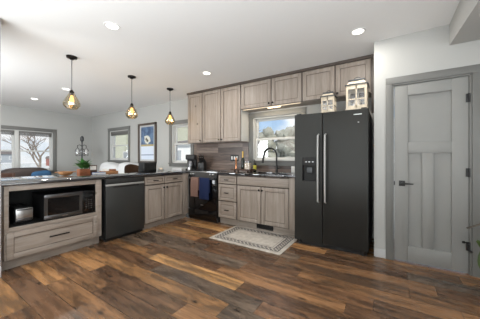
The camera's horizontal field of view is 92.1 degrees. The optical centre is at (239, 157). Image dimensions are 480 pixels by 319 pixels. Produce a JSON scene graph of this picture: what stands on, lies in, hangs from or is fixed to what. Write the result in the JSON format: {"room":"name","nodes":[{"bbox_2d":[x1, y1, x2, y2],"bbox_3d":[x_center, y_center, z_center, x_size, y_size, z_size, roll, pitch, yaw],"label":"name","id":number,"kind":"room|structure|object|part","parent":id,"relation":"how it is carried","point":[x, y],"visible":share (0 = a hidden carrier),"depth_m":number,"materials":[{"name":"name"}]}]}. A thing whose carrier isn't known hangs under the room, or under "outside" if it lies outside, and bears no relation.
{"room":"kitchen","nodes":[
{"label":"kitchen","id":0,"kind":"room"},
{"bbox_2d":[0,18,0,266],"bbox_3d":[-2.746,-0.107,1.949,0.192,2.594,1.002,0,0,33],"label":"wall","id":1,"kind":"structure","parent":0,"point":[0,18],"depth_m":2.32,"materials":[{"name":"paint"}]},
{"bbox_2d":[1,105,91,174],"bbox_3d":[-7.223,-0.107,4.816,0.160,2.594,7.590,0,0,33],"label":"wall","id":2,"kind":"structure","parent":0,"point":[69,127],"depth_m":7.25,"materials":[{"name":"paint"}]},
{"bbox_2d":[1,125,56,172],"bbox_3d":[-6.396,-0.197,6.058,0.205,1.334,2.615,0,0,33],"label":"window","id":3,"kind":"structure","parent":2,"relation":"in","point":[15,134],"depth_m":6.56,"materials":[{"name":"white wood"}]},
{"bbox_2d":[1,129,13,134],"bbox_3d":[-6.373,-0.690,6.043,0.038,0.121,0.705,0,0,33],"label":"raised blind","id":4,"kind":"object","parent":3,"relation":"attached to","point":[3,131],"depth_m":6.23,"materials":[{"name":"fabric"}]},
{"bbox_3d":[-6.410,0.073,6.067,0.030,0.577,0.715,0,0,33],"label":"sash","id":5,"kind":"part","parent":3,"relation":"part of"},
{"bbox_3d":[-6.440,-0.464,6.086,0.030,0.577,0.715,0,0,33],"label":"sash","id":6,"kind":"part","parent":3,"relation":"part of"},
{"bbox_3d":[-5.996,-0.464,6.774,0.030,0.577,0.742,0,0,33],"label":"sash","id":7,"kind":"part","parent":3,"relation":"part of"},
{"bbox_3d":[-5.967,0.073,6.755,0.030,0.577,0.742,0,0,33],"label":"sash","id":8,"kind":"part","parent":3,"relation":"part of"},
{"bbox_2d":[19,131,51,136],"bbox_3d":[-5.930,-0.690,6.731,0.038,0.121,0.732,0,0,33],"label":"raised blind","id":9,"kind":"object","parent":3,"relation":"attached to","point":[32,133],"depth_m":6.73,"materials":[{"name":"fabric"}]},
{"bbox_2d":[76,136,86,158],"bbox_3d":[-4.651,0.275,6.784,0.340,1.830,0.334,0,0,33],"label":"floor lamp","id":10,"kind":"object","parent":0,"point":[81,137],"visible":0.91,"depth_m":6.78,"materials":[{"name":"metal"}]},
{"bbox_2d":[0,0,459,116],"bbox_3d":[-2.405,-1.464,1.806,11.520,0.120,7.750,0,0,33],"label":"ceiling","id":11,"kind":"structure","parent":0,"point":[165,44],"depth_m":2.77,"materials":[{"name":"paint"}]},
{"bbox_2d":[66,54,77,103],"bbox_3d":[-2.333,-1.041,3.211,0.208,0.726,0.198,0,0,33],"label":"pendant lamp","id":12,"kind":"object","parent":11,"relation":"hanging from","point":[71,57],"visible":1,"depth_m":3.20,"materials":[{"name":"black metal"}]},
{"bbox_3d":[-2.333,-1.151,3.211,0.010,0.446,0.010,0,0,-35],"label":"stem","id":13,"kind":"part","parent":12,"relation":"part of","materials":[{"name":"metal"}]},
{"bbox_2d":[103,21,120,30],"bbox_3d":[-1.362,-1.401,2.465,0.164,0.006,0.164,0,0,33],"label":"recessed light","id":14,"kind":"object","parent":11,"relation":"in","point":[110,25],"visible":1,"depth_m":2.46,"materials":[{"name":"white plastic"}]},
{"bbox_2d":[128,75,135,113],"bbox_3d":[-1.866,-1.041,3.991,0.208,0.726,0.198,0,0,33],"label":"pendant lamp","id":15,"kind":"object","parent":11,"relation":"hanging from","point":[131,77],"visible":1,"depth_m":3.98,"materials":[{"name":"brown metal"}]},
{"bbox_2d":[167,88,172,120],"bbox_3d":[-1.421,-1.041,4.700,0.208,0.726,0.198,0,0,33],"label":"pendant lamp","id":16,"kind":"object","parent":11,"relation":"hanging from","point":[169,89],"visible":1,"depth_m":4.68,"materials":[{"name":"brown metal"}]},
{"bbox_2d":[202,71,210,74],"bbox_3d":[-0.553,-1.401,3.830,0.164,0.006,0.164,0,0,33],"label":"recessed light","id":17,"kind":"object","parent":11,"relation":"in","point":[203,72],"visible":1,"depth_m":3.82,"materials":[{"name":"white plastic"}]},
{"bbox_2d":[350,27,365,35],"bbox_3d":[1.312,-1.401,2.573,0.164,0.006,0.164,0,0,33],"label":"recessed light","id":18,"kind":"object","parent":11,"relation":"in","point":[358,31],"visible":1,"depth_m":2.57,"materials":[{"name":"white plastic"}]},
{"bbox_2d":[92,98,373,238],"bbox_3d":[-1.575,-0.107,5.785,8.605,2.594,0.160,0,0,33],"label":"wall","id":19,"kind":"structure","parent":0,"point":[159,113],"depth_m":6.09,"materials":[{"name":"paint"}]},
{"bbox_2d":[107,126,129,162],"bbox_3d":[-3.661,-0.385,7.103,1.210,1.089,0.205,0,0,33],"label":"window","id":20,"kind":"structure","parent":19,"relation":"in","point":[112,132],"depth_m":7.17,"materials":[{"name":"white wood"}]},
{"bbox_2d":[111,130,127,135],"bbox_3d":[-3.675,-0.754,7.081,0.964,0.121,0.038,0,0,33],"label":"raised blind","id":21,"kind":"object","parent":20,"relation":"attached to","point":[113,132],"depth_m":7.07,"materials":[{"name":"fabric"}]},
{"bbox_3d":[-3.651,-0.175,7.118,0.974,0.454,0.030,0,0,33],"label":"sash","id":22,"kind":"part","parent":20,"relation":"part of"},
{"bbox_2d":[138,122,156,162],"bbox_3d":[-2.522,-0.398,6.277,0.780,1.085,0.040,0,0,33],"label":"framed picture","id":23,"kind":"object","parent":19,"relation":"attached to","point":[147,132],"visible":0.84,"depth_m":6.27},
{"bbox_2d":[141,126,153,159],"bbox_3d":[-2.518,-0.398,6.283,0.540,0.885,0.002,0,0,33],"label":"print","id":24,"kind":"object","parent":23,"relation":"attached to","point":[147,132],"depth_m":6.27},
{"bbox_2d":[168,119,193,166],"bbox_3d":[-1.385,-0.347,5.636,0.855,1.124,0.205,0,0,33],"label":"window","id":25,"kind":"structure","parent":19,"relation":"in","point":[173,127],"depth_m":5.76,"materials":[{"name":"white wood"}]},
{"bbox_3d":[-1.376,-0.129,5.651,0.619,0.472,0.030,0,0,33],"label":"sash","id":26,"kind":"part","parent":25,"relation":"part of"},
{"bbox_3d":[-1.357,-0.561,5.681,0.619,0.472,0.030,0,0,33],"label":"sash","id":27,"kind":"part","parent":25,"relation":"part of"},
{"bbox_2d":[188,93,209,143],"bbox_3d":[-0.893,-0.838,5.048,0.420,1.054,0.342,0,0,33],"label":"upper cabinet","id":28,"kind":"object","parent":19,"relation":"attached to","point":[195,100],"visible":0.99,"depth_m":4.93,"materials":[{"name":"brown wood"}]},
{"bbox_3d":[-0.963,-0.840,4.939,0.404,1.038,0.020,0,0,33],"label":"door","id":29,"kind":"part","parent":28,"relation":"part of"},
{"bbox_2d":[202,85,248,143],"bbox_3d":[-0.312,-0.838,4.673,0.953,1.054,0.342,0,0,33],"label":"upper cabinet","id":30,"kind":"object","parent":19,"relation":"attached to","point":[223,119],"visible":1,"depth_m":4.52,"materials":[{"name":"brown wood"}]},
{"bbox_3d":[-0.581,-0.840,4.693,0.464,1.038,0.020,0,0,33],"label":"door","id":31,"kind":"part","parent":30,"relation":"part of","materials":[{"name":"wood"}]},
{"bbox_3d":[-0.299,-0.313,4.696,0.950,0.004,0.289,0,0,33],"label":"panel","id":32,"kind":"part","parent":30,"relation":"part of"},
{"bbox_3d":[-0.181,-0.840,4.435,0.454,1.038,0.020,0,0,33],"label":"door","id":33,"kind":"part","parent":30,"relation":"part of","materials":[{"name":"wood"}]},
{"bbox_3d":[0.101,-0.840,4.436,0.003,1.050,0.291,0,0,33],"label":"panel","id":34,"kind":"part","parent":30,"relation":"part of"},
{"bbox_2d":[194,142,290,172],"bbox_3d":[0.034,-0.027,4.646,2.603,0.572,0.010,0,0,33],"label":"backsplash","id":35,"kind":"structure","parent":19,"relation":"attached to","point":[217,156],"depth_m":4.86,"materials":[{"name":"brown wood"}]},
{"bbox_2d":[231,155,238,160],"bbox_3d":[-0.112,0.003,4.728,0.200,0.124,0.011,0,0,33],"label":"switch plate","id":36,"kind":"object","parent":35,"relation":"attached to","point":[233,157],"visible":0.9,"depth_m":4.72,"materials":[{"name":"white plastic"}]},
{"bbox_2d":[241,72,306,112],"bbox_3d":[0.573,-1.123,4.103,1.150,0.485,0.342,0,0,33],"label":"upper cabinet","id":37,"kind":"object","parent":19,"relation":"attached to","point":[281,92],"visible":0.99,"depth_m":3.97,"materials":[{"name":"brown wood"}]},
{"bbox_3d":[0.279,-1.130,4.139,0.600,0.458,0.020,0,0,33],"label":"door","id":38,"kind":"part","parent":37,"relation":"part of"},
{"bbox_2d":[243,102,300,110],"bbox_3d":[0.519,-0.885,4.020,1.090,0.010,0.020,0,0,33],"label":"light fixture","id":39,"kind":"object","parent":37,"relation":"attached to","point":[282,103],"depth_m":3.99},
{"bbox_3d":[0.587,-0.893,4.125,1.150,0.004,0.289,0,0,33],"label":"panel","id":40,"kind":"part","parent":37,"relation":"part of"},
{"bbox_2d":[187,54,373,94],"bbox_3d":[0.418,-1.385,4.213,3.548,0.038,0.324,0,0,33],"label":"trim","id":41,"kind":"structure","parent":37,"relation":"attached to","point":[371,55],"depth_m":3.76,"materials":[{"name":"wood"}]},
{"bbox_3d":[0.762,-1.130,3.828,0.518,0.458,0.020,0,0,33],"label":"door","id":42,"kind":"part","parent":37,"relation":"part of","materials":[{"name":"wood"}]},
{"bbox_2d":[248,107,306,165],"bbox_3d":[0.687,-0.362,4.301,1.145,1.004,0.205,0,0,33],"label":"window","id":43,"kind":"structure","parent":19,"relation":"in","point":[254,118],"depth_m":4.37,"materials":[{"name":"white wood"}]},
{"bbox_3d":[0.696,-0.174,4.316,0.909,0.412,0.030,0,0,33],"label":"sash","id":44,"kind":"part","parent":43,"relation":"part of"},
{"bbox_3d":[0.715,-0.546,4.345,0.909,0.412,0.030,0,0,33],"label":"sash","id":45,"kind":"part","parent":43,"relation":"part of","materials":[{"name":"glass"}]},
{"bbox_2d":[302,58,370,104],"bbox_3d":[1.462,-1.128,3.530,0.957,0.474,0.342,0,0,33],"label":"upper cabinet","id":46,"kind":"object","parent":19,"relation":"attached to","point":[315,83],"visible":0.7,"depth_m":3.42,"materials":[{"name":"brown wood"}]},
{"bbox_3d":[1.196,-1.130,3.547,0.476,0.458,0.020,0,0,33],"label":"door","id":47,"kind":"part","parent":46,"relation":"part of","materials":[{"name":"wood"}]},
{"bbox_3d":[1.476,-0.893,3.552,0.957,0.004,0.289,0,0,33],"label":"panel","id":48,"kind":"part","parent":46,"relation":"part of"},
{"bbox_3d":[1.599,-1.130,3.288,0.449,0.458,0.020,0,0,33],"label":"door","id":49,"kind":"part","parent":46,"relation":"part of","materials":[{"name":"wood"}]},
{"bbox_2d":[371,57,373,112],"bbox_3d":[1.815,-0.988,3.149,0.046,0.755,0.020,0,0,33],"label":"trim","id":50,"kind":"structure","parent":46,"relation":"attached to","point":[372,58],"depth_m":3.15,"materials":[{"name":"wood"}]},
{"bbox_2d":[0,208,479,318],"bbox_3d":[-2.405,1.250,1.806,11.520,0.120,7.750,0,0,33],"label":"floor","id":51,"kind":"structure","parent":0,"point":[170,270],"depth_m":2.19,"materials":[{"name":"brown wood"}]},
{"bbox_2d":[1,173,14,177],"bbox_3d":[-4.637,0.740,4.416,0.420,0.900,0.440,0,0,33],"label":"chair","id":52,"kind":"object","parent":51,"relation":"on","point":[3,175],"visible":0.19,"depth_m":4.39,"materials":[{"name":"leather"}]},
{"bbox_2d":[1,167,46,176],"bbox_3d":[-5.479,0.720,5.375,1.045,0.940,2.220,0,0,33],"label":"sofa","id":53,"kind":"object","parent":51,"relation":"on","point":[19,172],"visible":0.23,"depth_m":5.80,"materials":[{"name":"brown leather"}]},
{"bbox_2d":[31,170,51,175],"bbox_3d":[-5.044,0.485,5.889,0.170,0.333,0.409,0,0,36],"label":"throw pillow","id":54,"kind":"object","parent":53,"relation":"on","point":[43,172],"visible":0.47,"depth_m":5.84,"materials":[{"name":"fabric"}]},
{"bbox_2d":[1,179,101,270],"bbox_3d":[-2.404,0.744,2.944,0.658,0.893,0.965,0,0,33],"label":"base cabinet","id":55,"kind":"object","parent":51,"relation":"on","point":[37,239],"visible":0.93,"depth_m":2.74,"materials":[{"name":"brown wood"}]},
{"bbox_2d":[9,204,32,223],"bbox_3d":[-2.542,0.644,2.676,0.296,0.187,0.165,0,0,33],"label":"toaster","id":56,"kind":"object","parent":55,"relation":"in","point":[18,213],"visible":0.96,"depth_m":2.60,"materials":[{"name":"metal"}]},
{"bbox_3d":[-2.429,0.637,2.608,0.020,0.140,0.149,0,0,33],"label":"panel","id":57,"kind":"part","parent":56,"relation":"part of","materials":[{"name":"metal"}]},
{"bbox_2d":[17,217,31,221],"bbox_3d":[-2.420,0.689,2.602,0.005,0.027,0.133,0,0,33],"label":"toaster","id":58,"kind":"object","parent":56,"relation":"on","point":[19,219],"depth_m":2.60,"materials":[{"name":"metal"}]},
{"bbox_3d":[-2.181,0.925,2.773,0.020,0.280,0.891,0,0,33],"label":"drawer","id":59,"kind":"part","parent":55,"relation":"part of","materials":[{"name":"wood"}]},
{"bbox_2d":[32,188,93,219],"bbox_3d":[-2.299,0.588,3.031,0.402,0.300,0.545,0,0,33],"label":"microwave","id":60,"kind":"object","parent":55,"relation":"in","point":[46,205],"visible":0.99,"depth_m":2.87,"materials":[{"name":"metal"}]},
{"bbox_3d":[-2.176,0.582,2.865,0.012,0.288,0.400,0,0,33],"label":"door","id":61,"kind":"part","parent":60,"relation":"part of","materials":[{"name":"glass"}]},
{"bbox_3d":[-2.176,0.583,2.866,0.008,0.200,0.330,0,0,33],"label":"door glass","id":62,"kind":"part","parent":60,"relation":"part of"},
{"bbox_3d":[-2.027,0.582,3.095,0.012,0.288,0.143,0,0,33],"label":"control panel","id":63,"kind":"part","parent":60,"relation":"part of","materials":[{"name":"black glass"}]},
{"bbox_2d":[1,169,197,186],"bbox_3d":[-1.940,0.279,3.980,0.927,0.037,3.270,0,0,33],"label":"countertop","id":64,"kind":"structure","parent":55,"relation":"on","point":[29,180],"depth_m":3.11,"materials":[{"name":"stone"}]},
{"bbox_2d":[55,171,75,175],"bbox_3d":[-2.532,0.228,3.363,0.130,0.063,0.250,0,0,43],"label":"dough bowl","id":65,"kind":"object","parent":64,"relation":"on","point":[63,173],"visible":1,"depth_m":3.33,"materials":[{"name":"brown wood"}]},
{"bbox_2d":[73,158,91,174],"bbox_3d":[-2.471,0.130,3.650,0.327,0.260,0.339,0,0,33],"label":"potted plant","id":66,"kind":"object","parent":64,"relation":"on","point":[83,164],"visible":1,"depth_m":3.63,"materials":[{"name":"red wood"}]},
{"bbox_2d":[89,165,96,173],"bbox_3d":[-2.446,0.190,3.853,0.110,0.140,0.033,0,0,-42],"label":"stand","id":67,"kind":"object","parent":64,"relation":"on","point":[93,168],"visible":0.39,"depth_m":3.84,"materials":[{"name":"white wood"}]},
{"bbox_2d":[99,171,117,172],"bbox_3d":[-2.259,0.242,3.990,0.260,0.035,0.140,0,0,-42],"label":"wooden tray","id":68,"kind":"object","parent":64,"relation":"on","point":[99,171],"visible":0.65,"depth_m":3.95,"materials":[{"name":"brown wood"}]},
{"bbox_2d":[139,162,155,171],"bbox_3d":[-1.774,0.174,4.445,0.182,0.172,0.270,0,0,33],"label":"bread box","id":69,"kind":"object","parent":64,"relation":"on","point":[143,166],"visible":0.97,"depth_m":4.36,"materials":[{"name":"metal"}]},
{"bbox_2d":[172,168,183,170],"bbox_3d":[-1.266,0.233,4.718,0.220,0.055,0.120,0,0,10],"label":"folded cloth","id":70,"kind":"object","parent":64,"relation":"on","point":[173,169],"visible":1,"depth_m":4.67,"materials":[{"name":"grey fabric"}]},
{"bbox_2d":[185,155,196,169],"bbox_3d":[-1.051,0.095,5.037,0.218,0.330,0.260,0,0,1],"label":"coffee maker","id":71,"kind":"object","parent":64,"relation":"on","point":[191,159],"visible":0.84,"depth_m":4.94,"materials":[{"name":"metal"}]},
{"bbox_2d":[198,155,205,169],"bbox_3d":[-0.810,0.098,4.953,0.120,0.322,0.194,0,0,13],"label":"knife block","id":72,"kind":"object","parent":64,"relation":"on","point":[202,163],"visible":1,"depth_m":4.89,"materials":[{"name":"wood"}]},
{"bbox_2d":[99,162,138,171],"bbox_3d":[-3.239,0.653,6.013,2.240,1.074,0.900,0,0,33],"label":"sofa","id":73,"kind":"object","parent":51,"relation":"on","point":[106,165],"visible":0.15,"depth_m":6.08,"materials":[{"name":"white fabric"}]},
{"bbox_2d":[99,162,118,170],"bbox_3d":[-3.511,0.420,6.367,0.908,0.608,0.420,0,0,33],"label":"cushion","id":74,"kind":"object","parent":73,"relation":"on","point":[106,165],"depth_m":6.20,"materials":[{"name":"white fabric"}]},
{"bbox_2d":[117,162,138,171],"bbox_3d":[-2.779,0.420,5.896,0.908,0.608,0.420,0,0,33],"label":"cushion","id":75,"kind":"object","parent":73,"relation":"on","point":[120,168],"depth_m":5.80,"materials":[{"name":"white fabric"}]},
{"bbox_2d":[99,176,143,241],"bbox_3d":[-1.970,0.746,3.657,0.616,0.889,0.613,0,0,33],"label":"dishwasher","id":76,"kind":"object","parent":51,"relation":"on","point":[122,198],"visible":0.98,"depth_m":3.44,"materials":[{"name":"metal"}]},
{"bbox_3d":[-1.756,1.165,3.524,0.020,0.050,0.601,0,0,33],"label":"kick plate","id":77,"kind":"part","parent":76,"relation":"part of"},
{"bbox_3d":[-1.717,0.392,3.496,0.016,0.027,0.609,0,0,33],"label":"bar handle","id":78,"kind":"part","parent":76,"relation":"part of","materials":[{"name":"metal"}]},
{"bbox_2d":[124,164,138,170],"bbox_3d":[-2.241,0.665,4.990,0.450,1.051,0.504,0,0,33],"label":"counter stool","id":79,"kind":"object","parent":51,"relation":"on","point":[130,167],"visible":0.06,"depth_m":5.13,"materials":[{"name":"brown leather"}]},
{"bbox_2d":[143,173,187,229],"bbox_3d":[-1.523,0.744,4.330,0.638,0.893,0.980,0,0,33],"label":"base cabinet","id":80,"kind":"object","parent":51,"relation":"on","point":[165,196],"visible":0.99,"depth_m":4.12,"materials":[{"name":"brown wood"}]},
{"bbox_3d":[-1.449,0.384,3.945,0.020,0.123,0.383,0,0,33],"label":"drawer","id":81,"kind":"part","parent":80,"relation":"part of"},
{"bbox_3d":[-1.449,0.773,3.945,0.020,0.617,0.383,0,0,33],"label":"door","id":82,"kind":"part","parent":80,"relation":"part of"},
{"bbox_3d":[-1.225,0.384,4.293,0.020,0.123,0.414,0,0,33],"label":"drawer","id":83,"kind":"part","parent":80,"relation":"part of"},
{"bbox_3d":[-1.225,0.773,4.293,0.020,0.617,0.414,0,0,33],"label":"door","id":84,"kind":"part","parent":80,"relation":"part of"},
{"bbox_2d":[188,170,231,222],"bbox_3d":[-0.561,0.723,4.611,0.700,0.934,0.686,0,0,33],"label":"range","id":85,"kind":"object","parent":51,"relation":"on","point":[200,209],"visible":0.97,"depth_m":4.33,"materials":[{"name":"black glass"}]},
{"bbox_2d":[191,177,198,196],"bbox_3d":[-0.859,0.551,4.404,0.202,0.368,0.037,0,0,33],"label":"dish towel","id":86,"kind":"object","parent":85,"relation":"hanging from","point":[194,180],"visible":0.98,"depth_m":4.39,"materials":[{"name":"pink fabric"}]},
{"bbox_3d":[-0.699,0.321,4.399,0.700,0.098,0.092,0,0,33],"label":"control panel","id":87,"kind":"part","parent":85,"relation":"part of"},
{"bbox_3d":[-0.710,1.073,4.381,0.700,0.175,0.034,0,0,33],"label":"storage drawer","id":88,"kind":"part","parent":85,"relation":"part of","materials":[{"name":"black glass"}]},
{"bbox_3d":[-0.702,0.267,4.394,0.700,0.022,0.012,0,0,33],"label":"edge trim","id":89,"kind":"part","parent":85,"relation":"part of","materials":[{"name":"metal"}]},
{"bbox_2d":[188,177,219,222],"bbox_3d":[-0.561,0.740,4.611,0.700,0.900,0.686,0,0,33],"label":"oven","id":90,"kind":"object","parent":85,"relation":"in","point":[200,209],"depth_m":4.30,"materials":[{"name":"metal"}]},
{"bbox_2d":[199,177,209,199],"bbox_3d":[-0.655,0.566,4.273,0.248,0.398,0.037,0,0,33],"label":"dish towel","id":91,"kind":"object","parent":85,"relation":"hanging from","point":[204,183],"visible":1,"depth_m":4.25,"materials":[{"name":"blue fabric"}]},
{"bbox_2d":[197,170,231,171],"bbox_3d":[-0.538,0.275,4.647,0.700,0.030,0.600,0,0,33],"label":"cooktop","id":92,"kind":"object","parent":85,"relation":"in","point":[197,170],"depth_m":4.74,"materials":[{"name":"black glass"}]},
{"bbox_2d":[218,174,238,225],"bbox_3d":[-0.080,0.744,4.324,0.412,0.893,0.638,0,0,33],"label":"base cabinet","id":93,"kind":"object","parent":51,"relation":"on","point":[227,184],"visible":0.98,"depth_m":4.09,"materials":[{"name":"brown wood"}]},
{"bbox_3d":[-0.225,0.922,4.095,0.384,0.285,0.020,0,0,33],"label":"drawer","id":94,"kind":"part","parent":93,"relation":"part of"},
{"bbox_3d":[-0.225,0.618,4.095,0.384,0.285,0.020,0,0,33],"label":"drawer","id":95,"kind":"part","parent":93,"relation":"part of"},
{"bbox_3d":[-0.225,0.388,4.095,0.384,0.135,0.020,0,0,33],"label":"drawer","id":96,"kind":"part","parent":93,"relation":"part of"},
{"bbox_2d":[209,225,296,254],"bbox_3d":[0.213,1.185,3.438,1.130,0.010,0.735,0,0,33],"label":"rug","id":97,"kind":"object","parent":51,"relation":"on","point":[266,241],"visible":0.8,"depth_m":3.35,"materials":[{"name":"fabric"}]},
{"bbox_2d":[237,175,294,235],"bbox_3d":[0.549,0.744,3.922,1.075,0.893,0.632,0,0,33],"label":"base cabinet","id":98,"kind":"object","parent":51,"relation":"on","point":[270,201],"visible":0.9,"depth_m":3.67,"materials":[{"name":"brown wood"}]},
{"bbox_3d":[0.147,0.770,3.855,0.446,0.590,0.020,0,0,33],"label":"door","id":99,"kind":"part","parent":98,"relation":"part of","materials":[{"name":"wood"}]},
{"bbox_2d":[217,171,294,177],"bbox_3d":[0.379,0.279,4.040,1.486,0.037,0.635,0,0,33],"label":"countertop","id":100,"kind":"structure","parent":98,"relation":"on","point":[242,173],"depth_m":3.91,"materials":[{"name":"stone"}]},
{"bbox_2d":[231,168,254,171],"bbox_3d":[0.053,0.232,4.272,0.420,0.056,0.200,0,0,33],"label":"tray","id":101,"kind":"object","parent":100,"relation":"on","point":[237,169],"visible":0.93,"depth_m":4.18,"materials":[{"name":"brown wood"}]},
{"bbox_2d":[241,151,244,168],"bbox_3d":[0.054,0.046,4.320,0.072,0.338,0.071,0,0,33],"label":"bottle","id":102,"kind":"object","parent":101,"relation":"on","point":[242,159],"visible":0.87,"depth_m":4.29,"materials":[{"name":"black glass"}]},
{"bbox_2d":[244,163,250,168],"bbox_3d":[0.139,0.140,4.193,0.132,0.150,0.132,0,0,33],"label":"candle","id":103,"kind":"object","parent":101,"relation":"on","point":[246,165],"visible":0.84,"depth_m":4.14,"materials":[{"name":"beige wax"}]},
{"bbox_2d":[261,148,280,172],"bbox_3d":[0.544,0.039,4.093,0.354,0.442,0.119,0,0,-6],"label":"faucet","id":104,"kind":"object","parent":100,"relation":"on","point":[277,168],"visible":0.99,"depth_m":4.10,"materials":[{"name":"metal"}]},
{"bbox_3d":[0.530,-0.021,4.089,0.293,0.322,0.030,0,0,-20],"label":"gooseneck spout","id":105,"kind":"part","parent":104,"relation":"part of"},
{"bbox_2d":[257,224,272,230],"bbox_3d":[0.401,1.125,3.761,0.300,0.080,0.011,0,0,33],"label":"vent","id":106,"kind":"object","parent":98,"relation":"attached to","point":[260,226],"visible":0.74,"depth_m":3.75,"materials":[{"name":"metal"}]},
{"bbox_3d":[0.539,0.770,3.602,0.456,0.590,0.020,0,0,33],"label":"door","id":107,"kind":"part","parent":98,"relation":"part of","materials":[{"name":"wood"}]},
{"bbox_3d":[0.796,0.686,3.434,0.133,0.778,0.024,0,0,33],"label":"panel","id":108,"kind":"part","parent":98,"relation":"part of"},
{"bbox_2d":[295,107,371,255],"bbox_3d":[1.336,0.290,3.291,0.905,1.800,0.839,0,0,33],"label":"refrigerator","id":109,"kind":"object","parent":51,"relation":"on","point":[333,150],"visible":1,"depth_m":2.98,"materials":[{"name":"black metal"}]},
{"bbox_3d":[0.940,0.268,3.171,0.368,1.725,0.070,0,0,33],"label":"freezer door","id":110,"kind":"part","parent":109,"relation":"part of","materials":[{"name":"black metal"}]},
{"bbox_3d":[1.023,0.140,3.037,0.024,0.917,0.073,0,0,33],"label":"door handle","id":111,"kind":"part","parent":109,"relation":"part of","materials":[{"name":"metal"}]},
{"bbox_2d":[320,90,337,112],"bbox_3d":[1.208,-0.756,3.148,0.189,0.321,0.189,0,0,33],"label":"lantern","id":112,"kind":"object","parent":109,"relation":"on","point":[327,97],"visible":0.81,"depth_m":3.10,"materials":[{"name":"white wood"}]},
{"bbox_2d":[323,108,371,252],"bbox_3d":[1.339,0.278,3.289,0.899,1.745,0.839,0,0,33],"label":"door","id":113,"kind":"structure","parent":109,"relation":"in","point":[347,134],"depth_m":2.89,"materials":[{"name":"metal"}]},
{"bbox_2d":[345,77,369,109],"bbox_3d":[1.508,-0.817,2.978,0.259,0.444,0.259,0,0,33],"label":"lantern","id":114,"kind":"object","parent":109,"relation":"on","point":[360,85],"visible":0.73,"depth_m":2.91,"materials":[{"name":"white wood"}]},
{"bbox_2d":[354,100,360,104],"bbox_3d":[1.508,-0.677,2.978,0.080,0.120,0.080,0,0,33],"label":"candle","id":115,"kind":"object","parent":114,"relation":"on","point":[358,101],"depth_m":2.94,"materials":[{"name":"beige wax"}]},
{"bbox_2d":[466,223,479,267],"bbox_3d":[1.982,0.612,1.557,0.622,1.157,0.468,0,0,20],"label":"potted plant","id":116,"kind":"object","parent":51,"relation":"on","point":[477,241],"visible":1,"depth_m":1.75,"materials":[{"name":"green plant"}]},
{"bbox_2d":[374,25,479,249],"bbox_3d":[3.080,-0.107,2.375,2.915,2.594,0.850,0,0,33],"label":"wall","id":117,"kind":"structure","parent":0,"point":[429,50],"depth_m":2.69,"materials":[{"name":"paint"}]},
{"bbox_2d":[374,248,385,258],"bbox_3d":[1.674,1.137,2.768,0.125,0.105,0.014,0,0,33],"label":"baseboard","id":118,"kind":"structure","parent":117,"relation":"attached to","point":[378,252],"depth_m":2.76,"materials":[{"name":"wood"}]},
{"bbox_2d":[386,64,479,277],"bbox_3d":[2.095,0.129,2.530,0.850,2.123,0.194,0,0,33],"label":"door","id":119,"kind":"structure","parent":117,"relation":"in","point":[433,117],"depth_m":2.52,"materials":[{"name":"wood"}]},
{"bbox_3d":[1.875,0.291,2.614,0.131,0.062,0.062,0,0,33],"label":"handle","id":120,"kind":"part","parent":119,"relation":"part of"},
{"bbox_2d":[449,0,479,44],"bbox_3d":[2.438,-1.205,0.892,2.068,0.398,2.340,0,0,33],"label":"soffit","id":121,"kind":"structure","parent":0,"point":[464,26],"depth_m":2.08,"materials":[{"name":"paint"}]},
{"label":"outside","id":122,"kind":"structure","parent":0,"visible":0},
{"bbox_2d":[1,163,48,169],"bbox_3d":[-4.763,1.790,38.760,130.000,0.300,120.000,0,0,33],"label":"ground","id":123,"kind":"structure","parent":122,"point":[23,165],"depth_m":49.64,"materials":[{"name":"snow"}]},
{"bbox_2d":[1,133,48,167],"bbox_3d":[-11.845,-0.214,13.472,2.402,3.757,3.560,0,0,33],"label":"bare tree","id":124,"kind":"object","parent":123,"relation":"on","point":[33,154],"visible":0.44,"depth_m":13.33,"materials":[{"name":"brown plant"}]},
{"bbox_2d":[45,156,48,165],"bbox_3d":[-39.329,0.640,49.734,2.300,2.000,3.500,0,0,33],"label":"shed","id":125,"kind":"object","parent":123,"relation":"on","point":[47,157],"visible":0.28,"depth_m":48.36,"materials":[{"name":"red brick"}]},
{"bbox_2d":[115,127,187,157],"bbox_3d":[-8.116,-1.760,22.481,9.600,6.800,6.600,0,0,33],"label":"house","id":126,"kind":"structure","parent":123,"relation":"on","point":[120,151],"depth_m":20.14,"materials":[{"name":"beige"}]},
{"bbox_3d":[-9.771,0.040,19.913,0.920,1.040,0.010,0,0,33],"label":"pane","id":127,"kind":"part","parent":126,"relation":"part of","materials":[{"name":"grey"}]},
{"bbox_2d":[178,140,267,160],"bbox_3d":[-1.597,0.090,17.090,5.000,3.100,6.600,0,0,33],"label":"house","id":128,"kind":"structure","parent":123,"relation":"on","point":[183,150],"depth_m":14.89,"materials":[{"name":"white"}]},
{"bbox_3d":[-4.176,0.040,15.118,0.920,1.040,0.010,0,0,33],"label":"pane","id":129,"kind":"part","parent":128,"relation":"part of","materials":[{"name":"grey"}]},
{"bbox_2d":[259,127,279,156],"bbox_3d":[2.504,-0.818,26.421,4.195,5.290,2.186,0,0,33],"label":"tree","id":130,"kind":"object","parent":123,"relation":"on","point":[267,132],"visible":0.21,"depth_m":25.26,"materials":[{"name":"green plant"}]},
{"bbox_2d":[275,129,287,156],"bbox_3d":[5.620,-0.903,27.042,4.349,4.983,2.393,0,0,33],"label":"tree","id":131,"kind":"object","parent":123,"relation":"on","point":[277,133],"visible":0.19,"depth_m":26.76,"materials":[{"name":"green plant"}]},
{"bbox_2d":[279,120,294,156],"bbox_3d":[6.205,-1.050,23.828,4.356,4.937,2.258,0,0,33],"label":"tree","id":132,"kind":"object","parent":123,"relation":"on","point":[290,153],"visible":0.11,"depth_m":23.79,"materials":[{"name":"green plant"}]},
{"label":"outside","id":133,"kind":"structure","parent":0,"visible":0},
{"bbox_2d":[1,151,11,162],"bbox_3d":[-82.712,-0.560,74.718,8.600,4.400,14.600,0,0,33],"label":"house","id":134,"kind":"structure","parent":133,"point":[6,156],"depth_m":76.49,"materials":[{"name":"grey"}]}
]}

